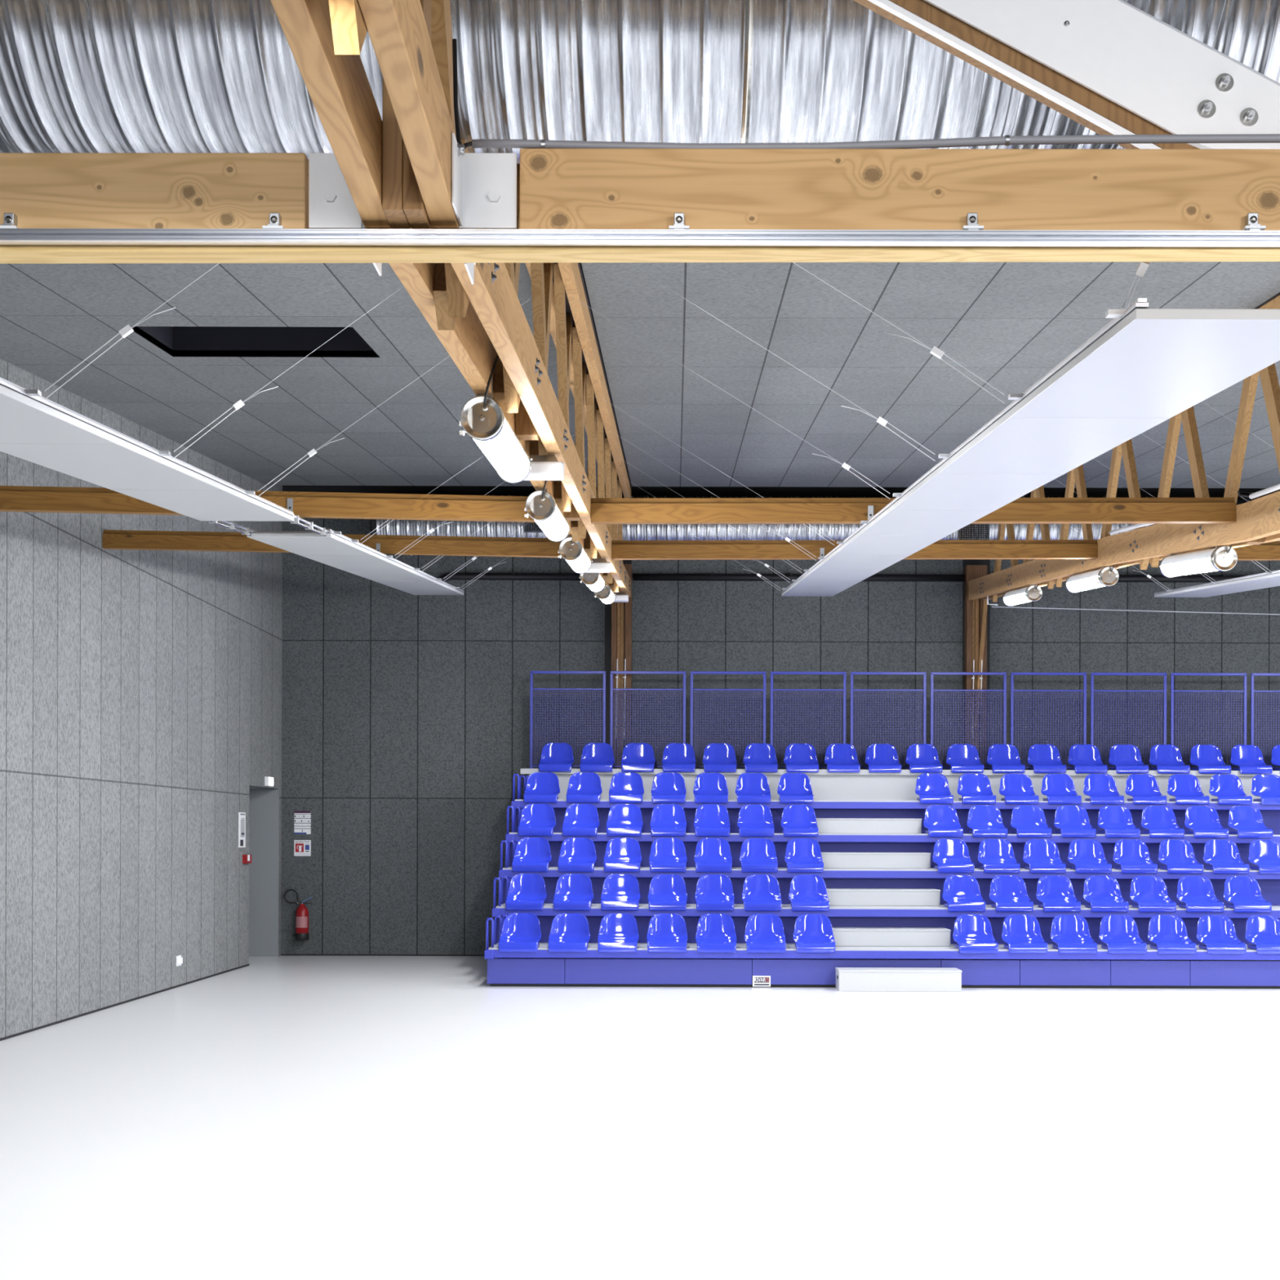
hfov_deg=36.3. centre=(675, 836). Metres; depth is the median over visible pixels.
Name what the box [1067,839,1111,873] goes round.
seat
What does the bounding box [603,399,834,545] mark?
cable
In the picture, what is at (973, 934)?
seat
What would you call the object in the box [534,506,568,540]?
diffuser
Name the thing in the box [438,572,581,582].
pipe
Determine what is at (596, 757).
seat
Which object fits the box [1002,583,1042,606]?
lamp
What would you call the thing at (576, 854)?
seat
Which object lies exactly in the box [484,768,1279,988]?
tribune
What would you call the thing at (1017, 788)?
seat
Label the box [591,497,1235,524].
purlin
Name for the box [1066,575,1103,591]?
diffuser
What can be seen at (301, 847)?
notice
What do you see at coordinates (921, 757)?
seat
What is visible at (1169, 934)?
seat
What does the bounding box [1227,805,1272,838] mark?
seat
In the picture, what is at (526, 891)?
seat
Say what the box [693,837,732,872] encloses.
seat
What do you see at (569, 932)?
seat
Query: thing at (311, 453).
cable
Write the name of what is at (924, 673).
mesh railing
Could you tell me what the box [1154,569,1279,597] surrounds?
panel
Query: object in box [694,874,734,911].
seat
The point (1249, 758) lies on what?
seat
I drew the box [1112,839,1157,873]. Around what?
seat
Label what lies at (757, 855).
seat
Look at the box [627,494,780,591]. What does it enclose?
cable
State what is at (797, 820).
seat
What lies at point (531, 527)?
grille
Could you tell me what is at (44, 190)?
cross beam
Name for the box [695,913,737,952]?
seat
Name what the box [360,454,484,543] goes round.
cable
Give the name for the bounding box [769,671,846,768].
mesh railing
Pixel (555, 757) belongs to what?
seat
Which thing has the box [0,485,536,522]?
purlin
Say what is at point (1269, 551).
purlin
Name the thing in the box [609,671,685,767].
mesh railing
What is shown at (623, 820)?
seat
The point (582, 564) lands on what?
diffuser
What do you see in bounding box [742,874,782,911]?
seat
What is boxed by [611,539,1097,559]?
purlin
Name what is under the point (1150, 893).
seat
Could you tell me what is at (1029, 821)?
seat
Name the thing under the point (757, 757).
seat
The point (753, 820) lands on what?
seat
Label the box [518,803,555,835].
seat
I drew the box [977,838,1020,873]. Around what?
seat
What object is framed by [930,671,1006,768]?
mesh railing
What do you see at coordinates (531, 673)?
mesh railing
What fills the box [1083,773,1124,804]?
seat
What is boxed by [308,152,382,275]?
plate
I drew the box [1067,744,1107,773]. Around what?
seat
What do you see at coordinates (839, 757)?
seat
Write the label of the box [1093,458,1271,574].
cable
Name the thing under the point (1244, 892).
seat
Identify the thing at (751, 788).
seat
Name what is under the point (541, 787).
seat
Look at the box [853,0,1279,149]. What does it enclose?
brace
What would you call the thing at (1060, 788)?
seat
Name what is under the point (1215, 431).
ceiling
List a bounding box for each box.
[523,454,564,480]
[585,558,610,573]
[613,591,628,602]
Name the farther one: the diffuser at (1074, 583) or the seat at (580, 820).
the seat at (580, 820)
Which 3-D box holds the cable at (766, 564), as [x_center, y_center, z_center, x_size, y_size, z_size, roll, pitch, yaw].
[0.326,-3.163,20.210,1.734,1.086,0.026,0,0,0]
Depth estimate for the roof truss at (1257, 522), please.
14.93 m
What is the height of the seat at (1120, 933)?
0.376 m
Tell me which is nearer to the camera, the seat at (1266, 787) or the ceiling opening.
the ceiling opening
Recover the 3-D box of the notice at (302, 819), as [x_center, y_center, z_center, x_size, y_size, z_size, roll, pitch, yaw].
[-4.727,-0.172,24.795,0.209,0.295,0.008,0,0,0]
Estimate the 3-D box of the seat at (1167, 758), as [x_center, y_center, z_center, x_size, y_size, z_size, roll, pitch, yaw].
[6.046,-0.946,23.937,0.420,0.376,0.486,0,0,0]
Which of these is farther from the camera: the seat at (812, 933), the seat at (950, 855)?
the seat at (950, 855)
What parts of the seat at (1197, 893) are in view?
mounting frame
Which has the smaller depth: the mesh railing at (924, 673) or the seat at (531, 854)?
the seat at (531, 854)
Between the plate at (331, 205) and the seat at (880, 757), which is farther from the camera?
the seat at (880, 757)
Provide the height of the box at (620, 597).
0.109 m
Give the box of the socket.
[176,955,182,966]
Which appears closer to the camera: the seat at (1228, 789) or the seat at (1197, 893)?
the seat at (1197, 893)
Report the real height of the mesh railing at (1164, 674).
1.240 m
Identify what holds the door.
attached to the wall at (141, 691)
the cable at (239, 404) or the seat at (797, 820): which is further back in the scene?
the seat at (797, 820)
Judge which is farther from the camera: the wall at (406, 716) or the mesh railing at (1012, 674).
the wall at (406, 716)
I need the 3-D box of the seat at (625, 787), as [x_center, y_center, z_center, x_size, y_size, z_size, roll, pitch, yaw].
[-0.576,-0.575,23.137,0.420,0.376,0.486,0,0,0]
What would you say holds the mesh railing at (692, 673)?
on the tribune
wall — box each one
[0,358,282,1038]
[281,517,1279,954]
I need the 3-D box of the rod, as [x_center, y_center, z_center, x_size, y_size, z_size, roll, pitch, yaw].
[3.832,-2.952,23.600,0.131,0.337,0.018,0,0,0]
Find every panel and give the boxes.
[0,377,293,521]
[247,528,463,595]
[782,297,1279,596]
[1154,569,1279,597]
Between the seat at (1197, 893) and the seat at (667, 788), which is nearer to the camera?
the seat at (1197, 893)
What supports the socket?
attached to the wall at (141, 691)
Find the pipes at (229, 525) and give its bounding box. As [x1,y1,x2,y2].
[207,520,253,536]
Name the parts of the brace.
foot plate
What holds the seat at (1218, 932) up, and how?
on the tribune
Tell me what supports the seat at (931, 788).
on the tribune
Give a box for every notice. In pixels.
[238,812,245,847]
[293,810,311,834]
[293,840,311,856]
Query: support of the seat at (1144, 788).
on the tribune
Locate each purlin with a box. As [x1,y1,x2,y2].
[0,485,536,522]
[102,529,562,557]
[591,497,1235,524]
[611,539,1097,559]
[1160,541,1279,560]
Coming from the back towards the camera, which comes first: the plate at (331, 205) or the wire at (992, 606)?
the wire at (992, 606)
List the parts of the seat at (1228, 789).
mounting frame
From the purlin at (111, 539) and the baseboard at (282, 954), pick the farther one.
the baseboard at (282, 954)
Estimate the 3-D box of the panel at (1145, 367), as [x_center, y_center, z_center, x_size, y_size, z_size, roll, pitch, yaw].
[1.551,-2.140,14.150,0.690,1.478,17.700,0,0,0]
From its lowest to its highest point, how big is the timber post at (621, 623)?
4.950 m
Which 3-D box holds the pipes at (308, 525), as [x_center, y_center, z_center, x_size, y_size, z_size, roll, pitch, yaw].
[-2.418,-2.050,12.910,0.050,0.151,1.342,0,0,-1]
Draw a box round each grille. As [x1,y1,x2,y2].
[524,522,543,533]
[956,524,989,539]
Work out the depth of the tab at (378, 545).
16.99 m
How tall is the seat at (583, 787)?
0.376 m
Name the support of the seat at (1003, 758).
on the tribune
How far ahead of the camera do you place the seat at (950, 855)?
21.70 m
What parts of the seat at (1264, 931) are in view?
mounting frame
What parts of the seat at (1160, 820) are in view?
mounting frame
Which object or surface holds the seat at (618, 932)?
on the tribune
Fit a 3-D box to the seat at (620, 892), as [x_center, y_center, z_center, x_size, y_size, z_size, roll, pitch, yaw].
[-0.580,0.595,20.737,0.420,0.376,0.486,0,0,0]
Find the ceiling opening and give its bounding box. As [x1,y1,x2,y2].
[133,326,375,357]
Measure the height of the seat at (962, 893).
0.376 m
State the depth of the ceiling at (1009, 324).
13.85 m
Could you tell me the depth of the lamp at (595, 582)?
17.21 m
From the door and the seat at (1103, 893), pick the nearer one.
the seat at (1103, 893)
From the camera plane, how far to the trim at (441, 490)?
24.77 m
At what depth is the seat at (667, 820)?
22.50 m
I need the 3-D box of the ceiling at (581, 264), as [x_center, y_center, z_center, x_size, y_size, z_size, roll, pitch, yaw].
[4.517,-3.953,5.500,19.390,2.482,39.000,0,0,0]
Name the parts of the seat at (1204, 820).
mounting frame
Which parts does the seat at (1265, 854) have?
mounting frame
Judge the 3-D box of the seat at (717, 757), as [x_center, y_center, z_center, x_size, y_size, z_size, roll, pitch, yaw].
[0.546,-0.962,23.937,0.420,0.376,0.486,0,0,0]
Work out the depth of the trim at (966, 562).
24.79 m
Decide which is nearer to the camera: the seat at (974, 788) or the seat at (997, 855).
the seat at (997, 855)
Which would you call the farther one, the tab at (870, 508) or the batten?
the tab at (870, 508)
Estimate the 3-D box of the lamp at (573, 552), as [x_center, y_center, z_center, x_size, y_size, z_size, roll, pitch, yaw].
[-0.757,-2.170,14.810,0.176,0.364,1.584,0,0,0]
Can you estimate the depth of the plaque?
19.77 m
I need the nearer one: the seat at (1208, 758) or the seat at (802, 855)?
the seat at (802, 855)
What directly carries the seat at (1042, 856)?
on the tribune
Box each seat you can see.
[498,912,541,951]
[505,873,546,910]
[511,837,551,871]
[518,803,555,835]
[523,772,559,802]
[538,742,573,771]
[547,913,590,952]
[553,873,593,911]
[557,837,596,871]
[562,803,599,835]
[566,772,602,803]
[579,742,614,772]
[597,913,639,952]
[600,874,639,911]
[603,837,641,871]
[606,804,643,836]
[608,772,644,803]
[621,742,655,772]
[646,913,687,952]
[648,837,687,872]
[648,874,687,911]
[649,804,686,836]
[650,772,686,803]
[662,742,696,772]
[693,772,728,803]
[693,804,730,836]
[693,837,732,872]
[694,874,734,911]
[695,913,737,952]
[702,742,737,772]
[735,772,771,803]
[737,804,774,836]
[739,838,777,872]
[742,742,777,772]
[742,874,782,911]
[744,913,786,952]
[777,773,813,803]
[780,804,818,836]
[783,743,818,772]
[784,838,823,872]
[788,874,829,911]
[793,914,835,953]
[824,743,860,773]
[865,743,901,773]
[905,743,942,773]
[915,773,953,804]
[923,804,963,837]
[932,838,973,873]
[942,875,985,911]
[946,743,983,773]
[952,914,998,953]
[956,773,995,804]
[967,804,1007,837]
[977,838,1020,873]
[986,743,1025,773]
[989,875,1033,911]
[999,773,1039,804]
[1001,914,1048,953]
[1010,804,1052,837]
[1022,839,1066,873]
[1027,744,1066,773]
[1035,875,1080,911]
[1040,773,1081,804]
[1050,914,1097,954]
[1053,804,1096,837]
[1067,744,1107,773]
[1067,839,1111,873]
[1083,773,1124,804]
[1083,875,1128,911]
[1097,804,1140,837]
[1098,915,1146,954]
[1108,744,1148,773]
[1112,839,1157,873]
[1124,773,1166,804]
[1129,875,1176,912]
[1141,805,1184,838]
[1147,915,1196,954]
[1149,744,1190,773]
[1158,839,1203,873]
[1167,773,1209,804]
[1176,875,1223,912]
[1184,805,1228,838]
[1190,744,1231,773]
[1196,915,1246,954]
[1203,839,1249,874]
[1208,773,1252,804]
[1223,875,1271,912]
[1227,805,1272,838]
[1230,744,1272,773]
[1244,915,1279,954]
[1248,839,1279,874]
[1251,773,1279,804]
[1271,744,1279,770]
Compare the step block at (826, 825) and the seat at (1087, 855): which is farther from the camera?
the step block at (826, 825)
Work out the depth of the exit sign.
23.76 m
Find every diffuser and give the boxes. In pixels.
[473,419,528,480]
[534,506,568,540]
[566,550,590,572]
[586,575,604,591]
[600,591,614,604]
[1004,592,1031,605]
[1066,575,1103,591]
[1161,557,1217,576]
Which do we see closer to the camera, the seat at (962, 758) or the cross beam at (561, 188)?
the cross beam at (561, 188)
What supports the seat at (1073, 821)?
on the tribune
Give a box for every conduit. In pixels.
[452,38,1279,149]
[1109,484,1279,534]
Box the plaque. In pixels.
[752,975,770,986]
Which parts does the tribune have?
panel, panel, panel, panel, panel, panel, panel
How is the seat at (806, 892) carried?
on the tribune
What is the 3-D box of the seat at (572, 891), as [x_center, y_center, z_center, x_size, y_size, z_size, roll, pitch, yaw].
[-1.080,0.593,20.737,0.420,0.376,0.486,0,0,0]
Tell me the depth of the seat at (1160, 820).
22.50 m
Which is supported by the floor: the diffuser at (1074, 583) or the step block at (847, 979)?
the step block at (847, 979)
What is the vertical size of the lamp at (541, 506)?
0.364 m
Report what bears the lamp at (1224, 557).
attached to the roof truss at (1257, 522)
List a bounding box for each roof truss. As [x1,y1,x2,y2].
[270,0,632,597]
[968,293,1279,601]
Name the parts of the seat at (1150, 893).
mounting frame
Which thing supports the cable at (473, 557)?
attached to the panel at (335, 549)
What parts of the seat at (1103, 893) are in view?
mounting frame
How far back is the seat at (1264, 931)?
20.11 m
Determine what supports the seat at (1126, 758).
on the tribune
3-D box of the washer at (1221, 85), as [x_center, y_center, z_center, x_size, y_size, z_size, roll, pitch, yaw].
[1.503,-2.062,5.348,0.050,0.050,0.004,0,0,0]
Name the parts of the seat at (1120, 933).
mounting frame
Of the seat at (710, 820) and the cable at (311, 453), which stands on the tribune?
the seat at (710, 820)
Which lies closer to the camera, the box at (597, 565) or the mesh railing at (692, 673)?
the box at (597, 565)
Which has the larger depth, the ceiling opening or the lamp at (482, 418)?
the ceiling opening
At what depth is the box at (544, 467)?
9.46 m
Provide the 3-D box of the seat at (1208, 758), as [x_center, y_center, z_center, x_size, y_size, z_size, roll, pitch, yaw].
[6.546,-0.944,23.937,0.420,0.376,0.486,0,0,0]
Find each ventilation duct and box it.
[0,0,1279,164]
[376,494,1279,555]
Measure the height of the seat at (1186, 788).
0.376 m
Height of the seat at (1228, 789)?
0.376 m
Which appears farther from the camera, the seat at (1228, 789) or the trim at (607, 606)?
the trim at (607, 606)
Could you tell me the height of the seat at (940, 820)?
0.376 m
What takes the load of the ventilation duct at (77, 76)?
attached to the roof truss at (396, 171)
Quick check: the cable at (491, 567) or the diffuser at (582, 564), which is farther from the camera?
the cable at (491, 567)
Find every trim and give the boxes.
[282,434,1279,497]
[604,560,631,768]
[963,559,990,769]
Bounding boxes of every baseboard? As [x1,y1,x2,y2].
[0,964,248,1040]
[281,954,484,955]
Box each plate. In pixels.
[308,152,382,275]
[451,133,516,284]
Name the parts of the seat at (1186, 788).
mounting frame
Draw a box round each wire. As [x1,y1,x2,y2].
[991,606,1279,614]
[1212,0,1226,47]
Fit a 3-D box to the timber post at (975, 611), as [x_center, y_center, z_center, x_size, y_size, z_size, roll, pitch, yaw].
[3.790,-0.934,24.633,0.255,4.950,0.294,0,0,0]
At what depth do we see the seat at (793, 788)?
23.30 m
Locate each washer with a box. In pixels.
[1197,99,1216,118]
[1215,73,1233,92]
[1240,107,1258,126]
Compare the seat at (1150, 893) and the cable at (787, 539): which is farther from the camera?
the seat at (1150, 893)
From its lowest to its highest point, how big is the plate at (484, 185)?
0.253 m
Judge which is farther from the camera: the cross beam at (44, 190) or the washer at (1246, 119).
the washer at (1246, 119)
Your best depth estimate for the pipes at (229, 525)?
12.92 m
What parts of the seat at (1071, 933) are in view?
mounting frame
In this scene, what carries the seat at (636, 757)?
on the tribune
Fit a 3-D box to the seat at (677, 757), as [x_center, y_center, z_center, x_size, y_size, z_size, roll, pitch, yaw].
[0.046,-0.964,23.937,0.420,0.376,0.486,0,0,0]
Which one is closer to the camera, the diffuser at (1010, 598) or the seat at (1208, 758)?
the diffuser at (1010, 598)
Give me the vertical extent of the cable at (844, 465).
1.098 m
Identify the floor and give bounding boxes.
[0,955,1279,1279]
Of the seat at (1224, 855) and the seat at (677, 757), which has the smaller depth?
the seat at (1224, 855)
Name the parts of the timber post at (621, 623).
tie rod, tie rod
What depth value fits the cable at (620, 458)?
18.33 m
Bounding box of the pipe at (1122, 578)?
[1063,573,1246,582]
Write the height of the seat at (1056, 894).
0.376 m
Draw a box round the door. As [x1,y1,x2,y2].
[248,788,279,956]
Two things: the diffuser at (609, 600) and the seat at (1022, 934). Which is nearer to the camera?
the seat at (1022, 934)
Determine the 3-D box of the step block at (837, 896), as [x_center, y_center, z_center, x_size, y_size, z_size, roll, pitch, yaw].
[2.238,0.663,21.262,1.226,0.175,0.536,0,0,0]
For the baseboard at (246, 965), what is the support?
attached to the wall at (141, 691)
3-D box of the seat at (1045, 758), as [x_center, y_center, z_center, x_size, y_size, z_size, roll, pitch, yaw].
[4.546,-0.950,23.937,0.420,0.376,0.486,0,0,0]
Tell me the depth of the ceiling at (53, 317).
14.82 m
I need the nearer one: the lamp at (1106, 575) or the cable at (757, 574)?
the lamp at (1106, 575)
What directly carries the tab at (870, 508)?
attached to the purlin at (1187, 509)
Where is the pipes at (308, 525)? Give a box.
[290,515,328,536]
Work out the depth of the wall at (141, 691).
17.70 m
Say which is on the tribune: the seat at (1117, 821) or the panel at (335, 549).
the seat at (1117, 821)
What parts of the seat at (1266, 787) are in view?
mounting frame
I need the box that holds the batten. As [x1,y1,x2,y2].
[0,244,1279,263]
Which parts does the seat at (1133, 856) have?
mounting frame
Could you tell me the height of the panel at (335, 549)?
0.812 m
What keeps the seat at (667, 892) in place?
on the tribune
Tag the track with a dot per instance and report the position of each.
(1254, 234)
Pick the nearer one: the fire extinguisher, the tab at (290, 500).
the tab at (290, 500)
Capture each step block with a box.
[815,817,921,833]
[821,852,930,868]
[826,888,940,906]
[831,927,951,946]
[835,967,961,991]
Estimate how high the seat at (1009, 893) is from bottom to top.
0.376 m
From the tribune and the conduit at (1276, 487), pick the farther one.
the tribune
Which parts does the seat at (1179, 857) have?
mounting frame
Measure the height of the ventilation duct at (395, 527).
0.752 m
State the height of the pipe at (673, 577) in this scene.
0.100 m
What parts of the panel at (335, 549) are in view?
rail, edge rail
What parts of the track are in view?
rail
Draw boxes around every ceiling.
[0,221,605,486]
[581,261,1279,487]
[581,264,619,431]
[1043,360,1279,488]
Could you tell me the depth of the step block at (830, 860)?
21.80 m
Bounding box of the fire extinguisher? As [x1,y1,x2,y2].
[284,888,312,940]
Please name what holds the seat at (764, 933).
on the tribune
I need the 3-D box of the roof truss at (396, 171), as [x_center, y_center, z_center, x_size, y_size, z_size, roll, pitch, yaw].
[-0.669,-2.947,12.850,0.264,2.806,23.300,0,0,0]
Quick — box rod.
[986,596,997,605]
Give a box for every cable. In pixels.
[44,262,219,399]
[173,285,404,457]
[257,299,528,496]
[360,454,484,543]
[394,481,504,559]
[422,458,586,571]
[443,523,527,581]
[461,534,542,590]
[577,299,889,498]
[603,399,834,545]
[610,431,816,560]
[619,457,801,572]
[626,479,790,582]
[627,262,935,461]
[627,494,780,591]
[792,262,1004,403]
[1024,497,1168,591]
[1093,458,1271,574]
[1122,262,1149,317]
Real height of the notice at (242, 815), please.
0.403 m
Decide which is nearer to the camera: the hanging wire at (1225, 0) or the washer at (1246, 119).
the washer at (1246, 119)
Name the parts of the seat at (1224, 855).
mounting frame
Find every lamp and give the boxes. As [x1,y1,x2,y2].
[459,355,531,483]
[524,480,569,542]
[558,535,591,573]
[579,573,604,592]
[594,585,615,604]
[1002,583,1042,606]
[1065,564,1119,593]
[1159,543,1237,577]
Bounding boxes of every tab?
[287,497,293,511]
[376,543,380,551]
[820,547,824,556]
[867,505,873,520]
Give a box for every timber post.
[611,564,631,768]
[964,564,987,769]
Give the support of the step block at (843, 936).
on the tribune
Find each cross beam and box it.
[0,152,309,228]
[519,148,1279,230]
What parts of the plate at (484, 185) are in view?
plate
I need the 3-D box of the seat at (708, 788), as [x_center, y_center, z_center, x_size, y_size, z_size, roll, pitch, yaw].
[0.424,-0.572,23.137,0.420,0.376,0.486,0,0,0]
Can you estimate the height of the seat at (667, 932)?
0.376 m
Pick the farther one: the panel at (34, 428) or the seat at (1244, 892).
the seat at (1244, 892)
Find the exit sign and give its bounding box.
[264,776,273,786]
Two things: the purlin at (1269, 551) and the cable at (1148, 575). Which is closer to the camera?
the purlin at (1269, 551)
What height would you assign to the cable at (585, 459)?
1.085 m
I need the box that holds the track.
[0,213,1279,247]
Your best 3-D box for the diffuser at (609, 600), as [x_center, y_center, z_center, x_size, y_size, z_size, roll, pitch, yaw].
[-0.752,-2.606,21.047,0.154,0.154,1.400,0,5,0]
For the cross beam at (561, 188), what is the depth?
5.00 m
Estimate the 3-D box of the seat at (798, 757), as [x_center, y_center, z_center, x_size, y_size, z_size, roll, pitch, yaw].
[1.546,-0.959,23.937,0.420,0.376,0.486,0,0,0]
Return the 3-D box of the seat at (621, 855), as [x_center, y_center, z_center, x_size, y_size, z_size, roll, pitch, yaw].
[-0.579,0.205,21.537,0.420,0.376,0.486,0,0,0]
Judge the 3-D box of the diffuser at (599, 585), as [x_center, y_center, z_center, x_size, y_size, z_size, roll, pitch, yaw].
[-0.753,-2.356,17.948,0.154,0.154,1.400,0,5,0]
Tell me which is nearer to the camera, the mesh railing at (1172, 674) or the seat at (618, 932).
the seat at (618, 932)
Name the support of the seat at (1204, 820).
on the tribune
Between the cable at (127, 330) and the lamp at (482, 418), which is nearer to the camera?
the cable at (127, 330)
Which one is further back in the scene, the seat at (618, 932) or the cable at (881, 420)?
the seat at (618, 932)
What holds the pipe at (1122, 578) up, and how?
attached to the wall at (406, 716)
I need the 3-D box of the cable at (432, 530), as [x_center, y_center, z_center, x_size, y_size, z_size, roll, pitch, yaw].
[-1.580,-2.866,16.430,1.558,1.086,0.026,0,0,0]
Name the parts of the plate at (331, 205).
plate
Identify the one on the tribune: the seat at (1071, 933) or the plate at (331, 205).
the seat at (1071, 933)
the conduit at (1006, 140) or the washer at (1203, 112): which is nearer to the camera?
the conduit at (1006, 140)
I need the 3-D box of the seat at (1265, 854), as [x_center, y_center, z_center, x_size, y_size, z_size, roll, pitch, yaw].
[6.561,0.226,21.537,0.420,0.376,0.486,0,0,0]
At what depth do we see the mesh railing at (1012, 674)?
24.40 m
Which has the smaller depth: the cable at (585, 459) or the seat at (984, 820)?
the cable at (585, 459)
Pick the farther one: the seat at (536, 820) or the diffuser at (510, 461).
the seat at (536, 820)
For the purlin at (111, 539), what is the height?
0.228 m
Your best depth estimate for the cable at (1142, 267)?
5.33 m
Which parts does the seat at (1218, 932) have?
mounting frame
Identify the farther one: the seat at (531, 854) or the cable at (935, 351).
the seat at (531, 854)
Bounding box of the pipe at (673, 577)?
[633,572,964,582]
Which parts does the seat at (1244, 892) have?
mounting frame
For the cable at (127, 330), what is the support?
attached to the panel at (34, 428)
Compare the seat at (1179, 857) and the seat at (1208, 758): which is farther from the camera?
the seat at (1208, 758)
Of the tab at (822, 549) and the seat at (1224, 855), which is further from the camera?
the seat at (1224, 855)
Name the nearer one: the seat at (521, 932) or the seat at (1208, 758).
the seat at (521, 932)
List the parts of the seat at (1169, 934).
mounting frame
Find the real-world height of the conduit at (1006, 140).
0.332 m
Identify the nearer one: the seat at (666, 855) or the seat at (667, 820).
the seat at (666, 855)
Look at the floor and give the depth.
10.04 m
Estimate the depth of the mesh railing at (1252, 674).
24.40 m
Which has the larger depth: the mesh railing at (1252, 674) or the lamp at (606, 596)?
the mesh railing at (1252, 674)
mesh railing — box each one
[529,671,605,768]
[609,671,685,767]
[689,671,765,767]
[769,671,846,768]
[850,671,926,768]
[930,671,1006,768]
[1010,672,1086,768]
[1090,672,1166,768]
[1170,672,1246,768]
[1250,672,1279,768]
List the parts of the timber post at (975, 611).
tie rod, tie rod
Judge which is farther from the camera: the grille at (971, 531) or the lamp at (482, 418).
the grille at (971, 531)
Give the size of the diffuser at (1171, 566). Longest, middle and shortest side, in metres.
1.400 x 0.154 x 0.154 m
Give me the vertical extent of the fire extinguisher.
0.649 m
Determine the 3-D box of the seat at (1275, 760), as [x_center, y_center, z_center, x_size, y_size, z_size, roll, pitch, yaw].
[7.546,-0.941,23.937,0.420,0.376,0.486,0,0,0]

